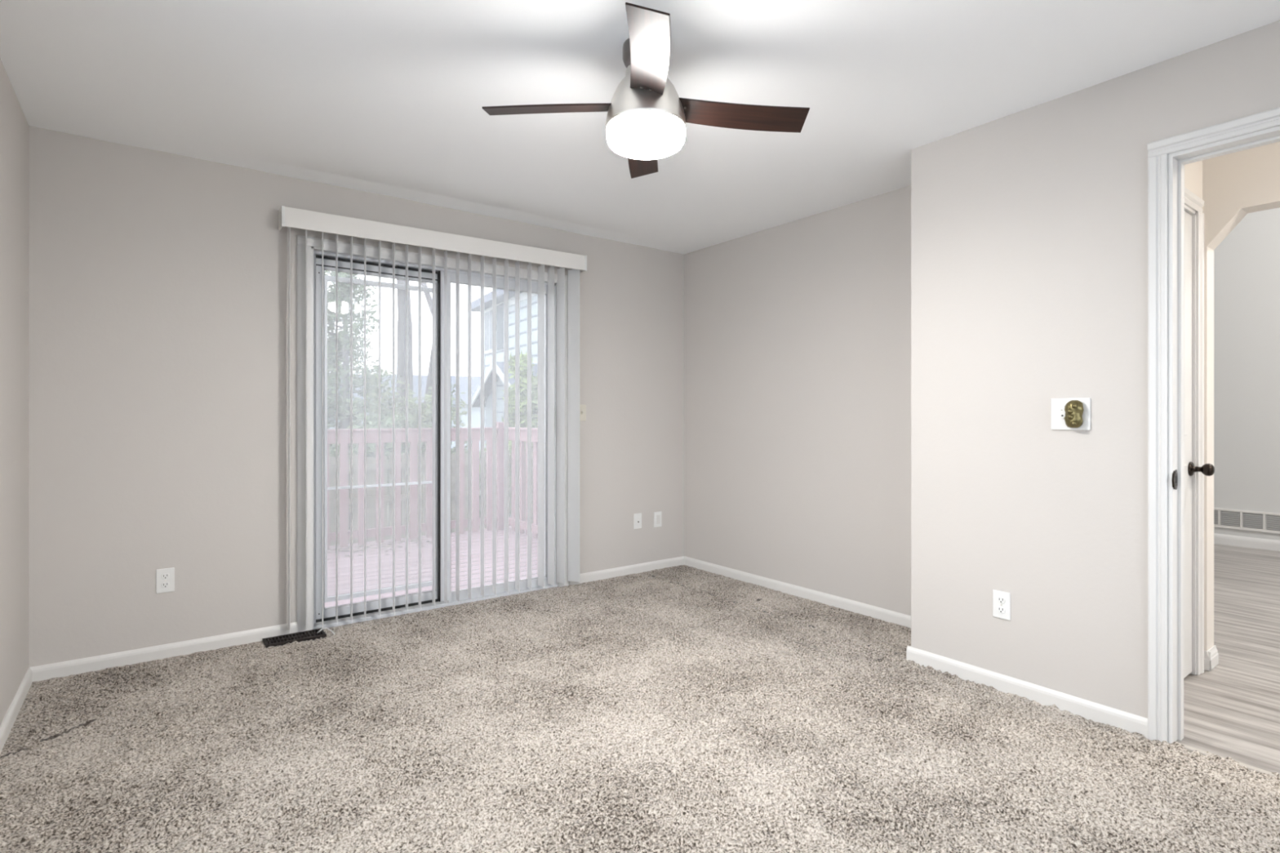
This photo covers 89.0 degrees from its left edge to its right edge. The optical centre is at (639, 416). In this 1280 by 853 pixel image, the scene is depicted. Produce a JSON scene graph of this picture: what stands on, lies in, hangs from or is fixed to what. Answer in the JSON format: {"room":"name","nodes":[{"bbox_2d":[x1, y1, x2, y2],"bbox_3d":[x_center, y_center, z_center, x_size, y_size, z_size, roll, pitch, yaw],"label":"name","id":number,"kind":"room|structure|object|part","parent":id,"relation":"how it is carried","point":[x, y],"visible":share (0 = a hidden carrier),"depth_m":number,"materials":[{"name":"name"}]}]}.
{"room":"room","nodes":[
{"label":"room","id":0,"kind":"room"},
{"bbox_2d":[0,58,28,725],"bbox_3d":[-1.349,-0.080,0.979,0.120,2.590,4.625,0,0,-37],"label":"wall","id":1,"kind":"structure","parent":0,"point":[14,126],"depth_m":2.52,"materials":[{"name":"beige paint"}]},
{"bbox_2d":[0,666,32,753],"bbox_3d":[-2.235,1.139,2.271,0.013,0.072,1.475,0,0,-37],"label":"baseboard","id":2,"kind":"structure","parent":1,"relation":"attached to","point":[7,723],"depth_m":2.51,"materials":[{"name":"white paint"}]},
{"bbox_2d":[28,125,684,667],"bbox_3d":[-1.203,-0.080,4.041,4.088,2.590,0.120,0,0,-37],"label":"wall","id":3,"kind":"structure","parent":0,"point":[157,280],"depth_m":3.23,"materials":[{"name":"beige paint"}]},
{"bbox_2d":[30,622,297,681],"bbox_3d":[-2.256,1.139,3.169,1.057,0.072,0.013,0,0,-37],"label":"baseboard","id":4,"kind":"structure","parent":3,"relation":"attached to","point":[60,669],"depth_m":3.12,"materials":[{"name":"white paint"}]},
{"bbox_2d":[155,567,174,593],"bbox_3d":[-2.293,0.794,3.143,0.072,0.116,0.009,0,0,-37],"label":"wall outlet","id":5,"kind":"object","parent":3,"relation":"attached to","point":[165,578],"visible":1,"depth_m":3.14,"materials":[{"name":"white plastic"}]},
{"bbox_2d":[160,582,169,587],"bbox_3d":[-2.292,0.815,3.142,0.033,0.025,0.004,0,0,-37],"label":"receptacle","id":6,"kind":"object","parent":5,"relation":"attached to","point":[163,584],"depth_m":3.14,"materials":[{"name":"grey plastic"}]},
{"bbox_2d":[160,573,169,578],"bbox_3d":[-2.292,0.773,3.142,0.033,0.025,0.004,0,0,-37],"label":"receptacle","id":7,"kind":"object","parent":5,"relation":"attached to","point":[163,575],"depth_m":3.14,"materials":[{"name":"grey plastic"}]},
{"bbox_2d":[278,205,586,632],"bbox_3d":[-1.136,0.019,3.946,1.850,2.236,0.114,0,0,-37],"label":"vertical blind","id":8,"kind":"object","parent":3,"relation":"attached to","point":[289,217],"visible":1,"depth_m":4.09,"materials":[{"name":"white plastic"}]},
{"bbox_2d":[297,235,568,631],"bbox_3d":[-1.174,0.103,4.003,1.681,2.144,0.056,0,0,-37],"label":"door frame","id":9,"kind":"structure","parent":3,"relation":"attached to","point":[313,243],"depth_m":3.51,"materials":[{"name":"white paint"}]},
{"bbox_2d":[313,250,557,629],"bbox_3d":[-1.206,0.138,4.045,1.525,2.095,0.145,0,0,-37],"label":"door","id":10,"kind":"structure","parent":3,"relation":"in","point":[329,259],"depth_m":3.91,"materials":[{"name":"white plastic"}]},
{"bbox_3d":[-1.524,0.116,3.844,0.730,2.042,0.030,0,0,-37],"label":"fixed panel","id":11,"kind":"part","parent":10,"relation":"part of","materials":[{"name":"clear glass"}]},
{"bbox_2d":[324,275,432,602],"bbox_3d":[-1.542,0.130,3.918,0.685,1.870,0.016,0,0,-37],"label":"screen door","id":12,"kind":"structure","parent":10,"relation":"attached to","point":[332,278],"depth_m":3.77,"materials":[{"name":"grey metal"}]},
{"bbox_3d":[-1.542,0.416,3.918,0.629,0.014,0.010,0,0,-37],"label":"rail","id":13,"kind":"part","parent":12,"relation":"part of","materials":[{"name":"white plastic"}]},
{"bbox_3d":[-0.920,0.125,4.246,0.788,2.060,0.034,0,0,-37],"label":"sliding panel","id":14,"kind":"part","parent":10,"relation":"part of","materials":[{"name":"clear glass"}]},
{"bbox_3d":[-0.601,0.045,4.438,0.028,0.240,0.047,0,0,-37],"label":"handle","id":15,"kind":"part","parent":10,"relation":"part of","materials":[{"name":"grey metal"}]},
{"bbox_2d":[579,404,586,421],"bbox_3d":[-0.405,-0.023,4.554,0.072,0.115,0.018,0,0,-37],"label":"light switch","id":16,"kind":"object","parent":3,"relation":"attached to","point":[582,407],"visible":0.6,"depth_m":4.56,"materials":[{"name":"beige plastic"}]},
{"bbox_2d":[568,555,684,585],"bbox_3d":[-0.067,1.139,4.811,1.046,0.072,0.013,0,0,-37],"label":"baseboard","id":17,"kind":"structure","parent":3,"relation":"attached to","point":[646,566],"depth_m":4.79,"materials":[{"name":"white paint"}]},
{"bbox_2d":[634,512,641,528],"bbox_3d":[-0.014,0.782,4.850,0.070,0.114,0.014,0,0,-37],"label":"plate","id":18,"kind":"object","parent":3,"relation":"attached to","point":[637,517],"visible":1,"depth_m":4.85,"materials":[{"name":"white plastic"}]},
{"bbox_2d":[653,511,662,527],"bbox_3d":[0.137,0.788,4.966,0.074,0.116,0.009,0,0,-37],"label":"outlet plate","id":19,"kind":"object","parent":3,"relation":"attached to","point":[657,515],"visible":1,"depth_m":4.96,"materials":[{"name":"white plastic"}]},
{"bbox_2d":[656,515,659,524],"bbox_3d":[0.138,0.788,4.964,0.034,0.068,0.005,0,0,-37],"label":"receptacle","id":20,"kind":"object","parent":19,"relation":"attached to","point":[657,516],"depth_m":4.96,"materials":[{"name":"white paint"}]},
{"bbox_2d":[0,543,1279,852],"bbox_3d":[2.756,1.196,2.626,8.439,0.099,7.095,0,0,-37],"label":"floor","id":21,"kind":"structure","parent":0,"point":[638,713],"depth_m":2.31,"materials":[{"name":"beige carpet"}]},
{"bbox_2d":[262,627,326,648],"bbox_3d":[-1.811,1.170,3.414,0.284,0.030,0.129,0,0,-37],"label":"floor vent","id":22,"kind":"object","parent":21,"relation":"in","point":[281,640],"visible":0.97,"depth_m":3.40,"materials":[{"name":"brown metal"}]},
{"bbox_2d":[317,627,334,634],"bbox_3d":[-1.668,1.143,3.462,0.100,0.033,0.016,0,0,6],"label":"cord","id":23,"kind":"object","parent":21,"relation":"on","point":[331,630],"visible":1,"depth_m":3.46,"materials":[{"name":"white plastic"}]},
{"bbox_2d":[0,0,1279,254],"bbox_3d":[0.202,-1.354,2.167,4.088,0.162,4.865,0,0,-37],"label":"ceiling","id":24,"kind":"structure","parent":0,"point":[384,97],"depth_m":2.48,"materials":[{"name":"white paint"}]},
{"bbox_2d":[481,2,809,178],"bbox_3d":[0.020,-1.106,2.249,0.863,0.362,0.864,0,0,-45],"label":"ceiling fan","id":25,"kind":"object","parent":24,"relation":"hanging from","point":[646,117],"visible":0.99,"depth_m":2.18,"materials":[{"name":"brown wood"}]},
{"bbox_3d":[-0.310,-1.059,2.245,0.445,0.006,0.130,-2,14,0],"label":"blade","id":26,"kind":"part","parent":25,"relation":"part of","materials":[{"name":"brown wood"}]},
{"bbox_3d":[0.015,-1.050,2.580,0.130,0.006,0.445,-14,-3,-1],"label":"blade","id":27,"kind":"part","parent":25,"relation":"part of","materials":[{"name":"brown wood"}]},
{"bbox_3d":[0.020,-0.960,2.250,0.273,0.070,0.273,0,0,-37],"label":"lamp shade","id":28,"kind":"part","parent":25,"relation":"part of","materials":[{"name":"white glass"}]},
{"bbox_3d":[0.025,-1.064,1.920,0.130,0.006,0.445,14,1,0],"label":"blade","id":29,"kind":"part","parent":25,"relation":"part of","materials":[{"name":"brown wood"}]},
{"bbox_3d":[0.349,-1.040,2.255,0.445,0.006,0.130,5,-14,0],"label":"blade","id":30,"kind":"part","parent":25,"relation":"part of","materials":[{"name":"brown wood"}]},
{"bbox_2d":[684,185,911,615],"bbox_3d":[1.028,-0.080,4.322,0.120,2.590,2.349,0,0,-37],"label":"wall","id":31,"kind":"structure","parent":0,"point":[797,333],"depth_m":4.17,"materials":[{"name":"beige paint"}]},
{"bbox_2d":[684,555,911,627],"bbox_3d":[0.996,1.139,4.254,0.013,0.072,2.179,0,0,-37],"label":"baseboard","id":32,"kind":"structure","parent":31,"relation":"attached to","point":[882,614],"depth_m":4.15,"materials":[{"name":"white paint"}]},
{"bbox_2d":[911,20,1279,718],"bbox_3d":[2.254,-0.080,2.313,0.570,2.590,2.436,0,0,-37],"label":"wall","id":33,"kind":"structure","parent":0,"point":[1029,226],"depth_m":2.64,"materials":[{"name":"beige paint"}]},
{"bbox_2d":[992,589,1010,620],"bbox_3d":[1.543,0.806,2.778,0.009,0.116,0.072,0,0,-37],"label":"wall outlet","id":34,"kind":"object","parent":33,"relation":"attached to","point":[1001,600],"visible":1,"depth_m":2.77,"materials":[{"name":"white plastic"}]},
{"bbox_2d":[996,606,1004,613],"bbox_3d":[1.542,0.827,2.777,0.004,0.025,0.033,0,0,-37],"label":"receptacle","id":35,"kind":"object","parent":34,"relation":"attached to","point":[999,609],"depth_m":2.78,"materials":[{"name":"grey plastic"}]},
{"bbox_2d":[996,596,1004,603],"bbox_3d":[1.542,0.785,2.777,0.004,0.025,0.033,0,0,-37],"label":"receptacle","id":36,"kind":"object","parent":34,"relation":"attached to","point":[999,599],"depth_m":2.78,"materials":[{"name":"grey plastic"}]},
{"bbox_2d":[906,645,1147,738],"bbox_3d":[1.566,1.139,2.745,0.013,0.072,0.945,0,0,-37],"label":"baseboard","id":37,"kind":"structure","parent":33,"relation":"attached to","point":[1097,713],"depth_m":2.67,"materials":[{"name":"white paint"}]},
{"bbox_2d":[1051,397,1090,430],"bbox_3d":[1.679,-0.008,2.554,0.060,0.126,0.137,0,0,-37],"label":"dial","id":38,"kind":"object","parent":33,"relation":"attached to","point":[1067,414],"visible":1,"depth_m":2.53,"materials":[{"name":"gold plastic"}]},
{"bbox_3d":[1.692,-0.008,2.537,0.046,0.108,0.067,0,0,-37],"label":"knob","id":39,"kind":"part","parent":38,"relation":"part of","materials":[{"name":"brown metal"}]},
{"bbox_2d":[1171,469,1177,489],"bbox_3d":[1.912,0.228,2.324,0.062,0.072,0.006,0,0,-37],"label":"strike plate","id":40,"kind":"object","parent":33,"relation":"attached to","point":[1175,476],"visible":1,"depth_m":2.31,"materials":[{"name":"grey metal"}]},
{"bbox_2d":[1147,106,1279,743],"bbox_3d":[2.161,0.092,2.039,0.129,2.165,0.899,0,0,-37],"label":"door frame","id":41,"kind":"structure","parent":33,"relation":"attached to","point":[1158,151],"depth_m":2.34,"materials":[{"name":"white paint"}]},
{"bbox_2d":[1184,160,1202,199],"bbox_3d":[2.218,-0.105,2.788,0.865,2.540,0.110,0,0,-37],"label":"wall","id":42,"kind":"structure","parent":0,"point":[1193,171],"depth_m":2.93,"materials":[{"name":"white paint"}]},
{"bbox_2d":[1184,186,1204,675],"bbox_3d":[2.210,0.091,2.765,0.799,2.147,0.118,0,0,-37],"label":"door frame","id":43,"kind":"structure","parent":42,"relation":"attached to","point":[1193,204],"depth_m":2.93,"materials":[{"name":"white paint"}]},
{"bbox_2d":[1183,211,1214,678],"bbox_3d":[2.245,0.124,2.719,0.647,2.057,0.119,0,0,-37],"label":"door","id":44,"kind":"structure","parent":42,"relation":"in","point":[1207,469],"depth_m":2.89,"materials":[{"name":"white paint"}]},
{"bbox_3d":[2.221,0.124,2.751,0.647,2.057,0.041,0,0,-37],"label":"panel","id":45,"kind":"part","parent":44,"relation":"part of","materials":[{"name":"white paint"}]},
{"bbox_3d":[2.486,0.236,2.878,0.064,0.064,0.084,0,0,-37],"label":"knob","id":46,"kind":"part","parent":44,"relation":"part of","materials":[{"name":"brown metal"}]},
{"bbox_2d":[1204,644,1218,671],"bbox_3d":[2.653,1.123,3.028,0.147,0.085,0.029,0,0,-37],"label":"baseboard","id":47,"kind":"structure","parent":42,"relation":"attached to","point":[1211,655],"depth_m":2.99,"materials":[{"name":"white paint"}]},
{"bbox_2d":[1178,742,1275,776],"bbox_3d":[2.134,1.175,2.019,0.027,0.021,0.789,0,0,-37],"label":"trim","id":48,"kind":"structure","parent":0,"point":[1189,748],"depth_m":2.19,"materials":[{"name":"grey wood"}]},
{"bbox_2d":[1202,142,1279,650],"bbox_3d":[2.942,-0.935,2.644,0.120,4.200,6.900,0,0,-37],"label":"wall","id":49,"kind":"structure","parent":0,"point":[1237,184],"depth_m":2.98,"materials":[{"name":"white paint"}]},
{"bbox_2d":[1213,207,1279,540],"bbox_3d":[6.078,-0.935,4.996,0.120,4.200,6.900,0,0,-37],"label":"wall","id":50,"kind":"structure","parent":0,"point":[1246,262],"depth_m":5.79,"materials":[{"name":"grey paint"}]},
{"bbox_2d":[1213,510,1217,524],"bbox_3d":[5.246,0.926,5.997,0.011,0.128,0.132,0,0,-37],"label":"air vent","id":51,"kind":"object","parent":50,"relation":"in","point":[1215,512],"visible":0.36,"depth_m":5.96,"materials":[{"name":"grey metal"}]},
{"bbox_2d":[1221,511,1239,526],"bbox_3d":[5.336,0.926,5.876,0.011,0.128,0.132,0,0,-37],"label":"air vent","id":52,"kind":"object","parent":50,"relation":"in","point":[1228,517],"visible":1,"depth_m":5.88,"materials":[{"name":"grey metal"}]},
{"bbox_2d":[1213,533,1279,551],"bbox_3d":[6.024,1.127,4.955,0.016,0.104,6.900,0,0,-37],"label":"baseboard","id":53,"kind":"structure","parent":50,"relation":"attached to","point":[1220,539],"depth_m":5.78,"materials":[{"name":"white paint"}]},
{"bbox_2d":[1213,507,1279,533],"bbox_3d":[5.422,0.928,5.760,0.013,0.174,0.766,0,0,-37],"label":"trim","id":54,"kind":"structure","parent":50,"relation":"attached to","point":[1264,513],"depth_m":5.80,"materials":[{"name":"white paint"}]},
{"bbox_2d":[1243,512,1262,528],"bbox_3d":[5.426,0.926,5.756,0.011,0.128,0.132,0,0,-37],"label":"air vent","id":55,"kind":"object","parent":50,"relation":"in","point":[1250,520],"visible":1,"depth_m":5.76,"materials":[{"name":"grey metal"}]},
{"bbox_2d":[1266,515,1279,530],"bbox_3d":[5.516,0.926,5.636,0.011,0.128,0.132,0,0,-37],"label":"air vent","id":56,"kind":"object","parent":50,"relation":"in","point":[1273,521],"visible":1,"depth_m":5.65,"materials":[{"name":"grey metal"}]},
{"label":"outside","id":57,"kind":"structure","parent":0,"visible":0},
{"bbox_2d":[348,471,511,530],"bbox_3d":[-28.170,1.965,37.560,120.000,0.100,86.100,0,0,-37],"label":"ground","id":58,"kind":"structure","parent":57,"point":[424,472],"depth_m":12.86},
{"bbox_2d":[328,444,355,511],"bbox_3d":[-4.947,1.164,10.144,1.233,1.526,1.471,0,0,24],"label":"shrub","id":59,"kind":"object","parent":58,"relation":"on","point":[331,451],"visible":0.02,"depth_m":10.18,"materials":[{"name":"green plant"}]},
{"bbox_2d":[324,271,372,453],"bbox_3d":[-6.213,-1.232,12.115,2.343,6.294,2.935,0,0,-37],"label":"evergreen tree","id":60,"kind":"object","parent":58,"relation":"on","point":[330,285],"visible":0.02,"depth_m":12.22,"materials":[{"name":"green plant"}]},
{"bbox_2d":[324,270,399,528],"bbox_3d":[-5.072,-0.920,11.184,2.476,5.671,1.897,0,0,-37],"label":"evergreen tree","id":61,"kind":"object","parent":58,"relation":"on","point":[344,289],"visible":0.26,"depth_m":11.06,"materials":[{"name":"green plant"}]},
{"bbox_2d":[333,409,425,528],"bbox_3d":[-4.255,0.908,10.582,1.454,2.029,1.339,0,0,21],"label":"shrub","id":62,"kind":"object","parent":58,"relation":"on","point":[373,420],"visible":0.15,"depth_m":10.42,"materials":[{"name":"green plant"}]},
{"bbox_3d":[-4.262,1.084,10.586,0.786,1.678,0.622,0,0,19],"label":"stem","id":63,"kind":"part","parent":62,"relation":"part of","materials":[{"name":"plant"}]},
{"bbox_2d":[327,373,480,452],"bbox_3d":[-9.451,-0.160,36.414,15.800,4.150,8.000,0,0,-17],"label":"house","id":64,"kind":"structure","parent":58,"relation":"on","point":[475,380],"depth_m":33.17,"materials":[{"name":"grey"}]},
{"bbox_2d":[346,369,467,493],"bbox_3d":[-4.115,0.565,11.530,2.094,2.720,1.758,0,0,0],"label":"shrub","id":65,"kind":"object","parent":58,"relation":"on","point":[424,415],"visible":0.28,"depth_m":11.30,"materials":[{"name":"green plant"}]},
{"bbox_3d":[-4.149,0.811,11.554,1.230,2.228,0.862,0,0,-2],"label":"stem","id":66,"kind":"part","parent":65,"relation":"part of","materials":[{"name":"plant"}]},
{"bbox_2d":[395,279,432,459],"bbox_3d":[-5.580,-6.014,13.955,9.301,15.883,17.844,0,0,-37],"label":"bare tree","id":67,"kind":"object","parent":58,"relation":"on","point":[401,347],"visible":0.02,"depth_m":13.40,"materials":[{"name":"grey plant"}]},
{"bbox_2d":[328,446,533,546],"bbox_3d":[-4.457,1.165,7.361,9.701,1.500,0.106,0,0,-37],"label":"fence","id":68,"kind":"object","parent":58,"relation":"on","point":[371,464],"visible":0.11,"depth_m":8.38,"materials":[{"name":"brown wood"}]},
{"bbox_3d":[-4.461,0.632,7.365,9.700,0.085,0.038,0,0,-37],"label":"rail","id":69,"kind":"part","parent":68,"relation":"part of","materials":[{"name":"brown wood"}]},
{"bbox_3d":[-4.461,1.052,7.365,9.700,0.085,0.038,0,0,-37],"label":"rail","id":70,"kind":"part","parent":68,"relation":"part of","materials":[{"name":"brown wood"}]},
{"bbox_3d":[-4.461,1.552,7.365,9.700,0.085,0.038,0,0,-37],"label":"rail","id":71,"kind":"part","parent":68,"relation":"part of","materials":[{"name":"brown wood"}]},
{"bbox_3d":[-2.290,1.165,8.970,0.100,1.500,0.080,0,0,-37],"label":"post","id":72,"kind":"part","parent":68,"relation":"part of","materials":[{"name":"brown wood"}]},
{"bbox_2d":[324,525,537,608],"bbox_3d":[-2.174,1.270,5.148,3.900,0.040,2.755,0,0,-37],"label":"deck","id":73,"kind":"object","parent":58,"relation":"on","point":[372,555],"visible":0.02,"depth_m":5.45,"materials":[{"name":"red wood"}]},
{"bbox_2d":[327,537,431,559],"bbox_3d":[-2.545,1.241,5.987,1.322,0.010,0.662,0,0,-37],"label":"leaf litter","id":74,"kind":"object","parent":73,"relation":"on","point":[412,540],"visible":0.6,"depth_m":6.17,"materials":[{"name":"brown plant"}]},
{"bbox_2d":[327,427,497,548],"bbox_3d":[-3.007,0.688,6.126,3.540,1.125,0.120,0,0,-37],"label":"deck railing","id":75,"kind":"object","parent":73,"relation":"on","point":[371,434],"visible":0.43,"depth_m":6.53,"materials":[{"name":"red wood"}]},
{"bbox_3d":[-3.016,1.150,6.138,3.540,0.080,0.030,0,0,-37],"label":"rail","id":76,"kind":"part","parent":75,"relation":"part of","materials":[{"name":"red wood"}]},
{"bbox_3d":[-3.004,0.200,6.122,3.540,0.130,0.060,0,0,-37],"label":"rail","id":77,"kind":"part","parent":75,"relation":"part of","materials":[{"name":"red wood"}]},
{"bbox_3d":[-3.007,0.135,6.126,3.540,0.020,0.120,0,0,-37],"label":"cap rail","id":78,"kind":"part","parent":75,"relation":"part of","materials":[{"name":"red wood"}]},
{"bbox_2d":[496,422,509,529],"bbox_3d":[-1.540,0.657,7.220,0.130,1.185,0.130,0,0,-37],"label":"post","id":79,"kind":"object","parent":73,"relation":"on","point":[500,433],"visible":0.63,"depth_m":7.16,"materials":[{"name":"red wood"}]},
{"bbox_2d":[502,427,537,537],"bbox_3d":[-0.694,0.688,6.167,0.120,1.125,2.580,0,0,-37],"label":"deck railing","id":80,"kind":"object","parent":73,"relation":"on","point":[523,431],"visible":0.16,"depth_m":6.84,"materials":[{"name":"red wood"}]},
{"bbox_3d":[-0.694,0.135,6.167,0.120,0.020,2.580,0,0,-37],"label":"cap rail","id":81,"kind":"part","parent":80,"relation":"part of","materials":[{"name":"red wood"}]},
{"bbox_3d":[-0.690,0.200,6.170,0.060,0.130,2.580,0,0,-37],"label":"rail","id":82,"kind":"part","parent":80,"relation":"part of","materials":[{"name":"red wood"}]},
{"bbox_3d":[-0.706,1.150,6.158,0.030,0.080,2.580,0,0,-37],"label":"rail","id":83,"kind":"part","parent":80,"relation":"part of","materials":[{"name":"red wood"}]},
{"bbox_2d":[423,440,471,489],"bbox_3d":[-3.355,1.157,11.801,1.155,1.537,1.071,0,0,-37],"label":"shrub","id":84,"kind":"object","parent":58,"relation":"on","point":[452,450],"visible":0.02,"depth_m":11.98,"materials":[{"name":"green plant"}]},
{"bbox_2d":[479,446,480,515],"bbox_3d":[-2.736,1.218,10.818,1.049,1.415,0.991,0,0,16],"label":"shrub","id":85,"kind":"object","parent":58,"relation":"on","point":[480,446],"visible":0.02,"depth_m":10.58,"materials":[{"name":"grey plant"}]},
{"bbox_2d":[479,441,525,511],"bbox_3d":[-2.223,1.109,10.469,0.928,1.626,0.988,0,0,-37],"label":"shrub","id":86,"kind":"object","parent":58,"relation":"on","point":[509,444],"visible":0.03,"depth_m":10.39,"materials":[{"name":"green plant"}]},
{"bbox_2d":[471,288,537,452],"bbox_3d":[1.928,-1.235,12.324,6.890,6.300,12.620,0,0,-30],"label":"house","id":87,"kind":"structure","parent":58,"relation":"on","point":[476,304],"depth_m":14.34,"materials":[{"name":"grey"}]},
{"bbox_3d":[-3.667,-2.035,15.642,0.030,0.920,0.345,0,0,-30],"label":"pane","id":88,"kind":"part","parent":87,"relation":"part of","materials":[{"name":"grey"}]},
{"bbox_3d":[-3.472,-2.035,15.310,0.030,0.920,0.345,0,0,-30],"label":"pane","id":89,"kind":"part","parent":87,"relation":"part of","materials":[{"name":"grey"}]},
{"bbox_2d":[496,302,503,350],"bbox_3d":[-3.181,-2.035,14.846,0.040,1.020,0.450,0,0,-30],"label":"shutter","id":90,"kind":"object","parent":87,"relation":"hanging from","point":[500,306],"depth_m":14.82,"materials":[{"name":"grey"}]},
{"bbox_3d":[-3.020,-2.035,14.581,0.030,1.020,0.130,0,0,-30],"label":"shutter trim","id":91,"kind":"part","parent":87,"relation":"part of","materials":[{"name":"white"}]},
{"bbox_2d":[471,361,537,516],"bbox_3d":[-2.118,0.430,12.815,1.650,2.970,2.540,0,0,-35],"label":"house","id":92,"kind":"structure","parent":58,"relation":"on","point":[476,399],"depth_m":12.82,"materials":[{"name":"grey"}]},
{"bbox_2d":[500,350,534,515],"bbox_3d":[-1.894,0.416,10.534,1.240,2.997,0.998,0,0,-37],"label":"evergreen tree","id":93,"kind":"object","parent":58,"relation":"on","point":[523,357],"visible":0.23,"depth_m":10.35,"materials":[{"name":"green plant"}]},
{"bbox_2d":[521,373,537,451],"bbox_3d":[-1.508,0.572,10.382,0.905,2.686,1.065,0,0,29],"label":"evergreen tree","id":94,"kind":"object","parent":58,"relation":"on","point":[535,386],"visible":0.06,"depth_m":10.28,"materials":[{"name":"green plant"}]}
]}

